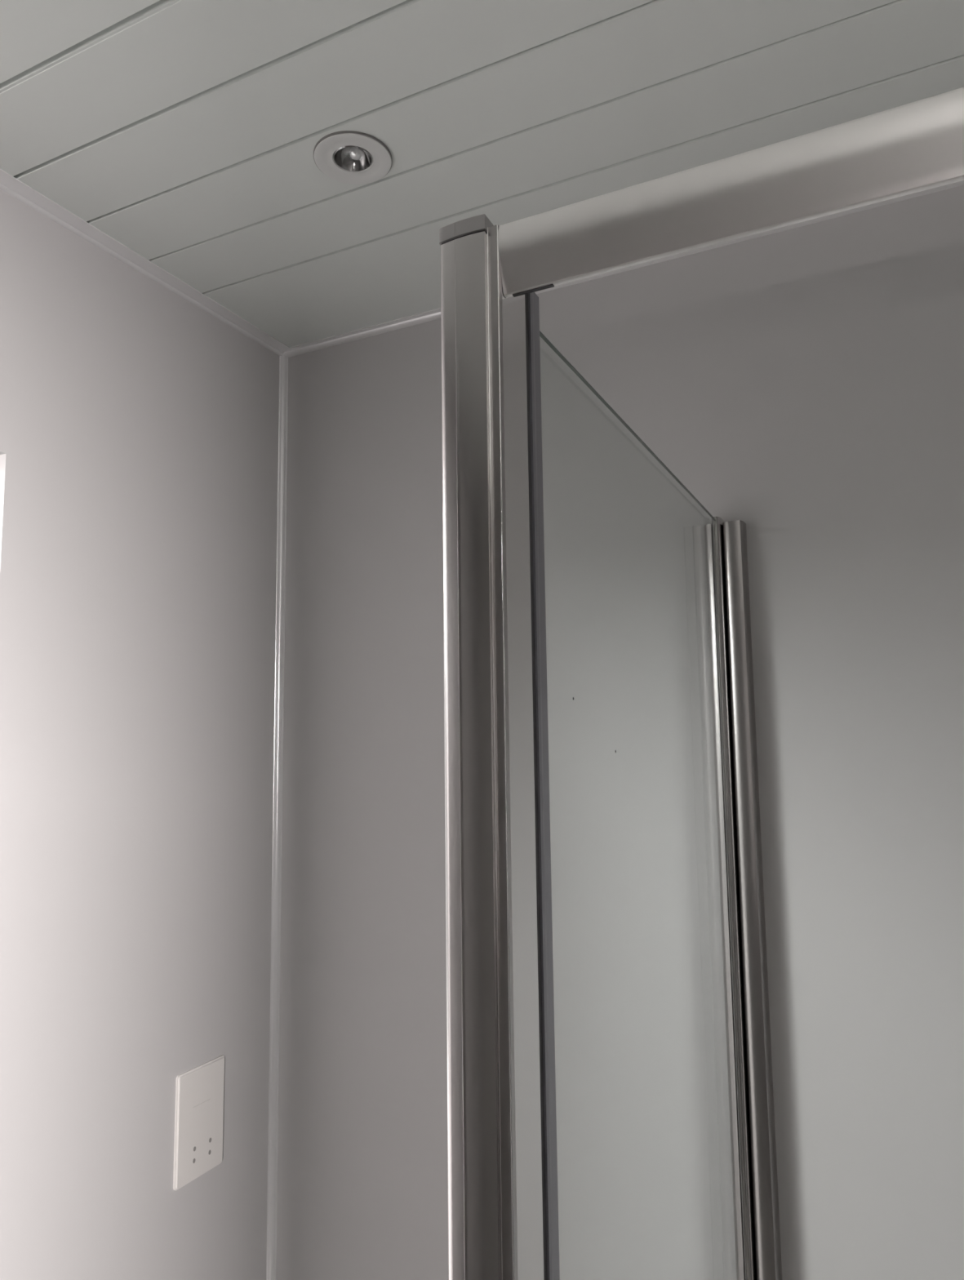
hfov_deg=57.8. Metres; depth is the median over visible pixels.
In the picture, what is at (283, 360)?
trim
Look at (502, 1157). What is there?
shower enclosure
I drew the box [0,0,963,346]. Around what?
ceiling
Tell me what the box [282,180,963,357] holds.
trim
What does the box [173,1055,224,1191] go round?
wall socket
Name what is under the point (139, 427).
wall
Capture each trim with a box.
[0,168,289,355]
[266,355,288,1279]
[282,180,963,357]
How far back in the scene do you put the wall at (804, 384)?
1.16 m
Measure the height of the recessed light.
0.020 m
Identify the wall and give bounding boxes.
[0,189,279,1279]
[275,184,963,1279]
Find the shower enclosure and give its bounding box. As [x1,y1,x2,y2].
[439,86,963,1279]
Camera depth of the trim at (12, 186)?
1.22 m
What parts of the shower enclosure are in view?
corner post, post frame, post, header rail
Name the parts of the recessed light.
bulb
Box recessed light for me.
[313,130,391,184]

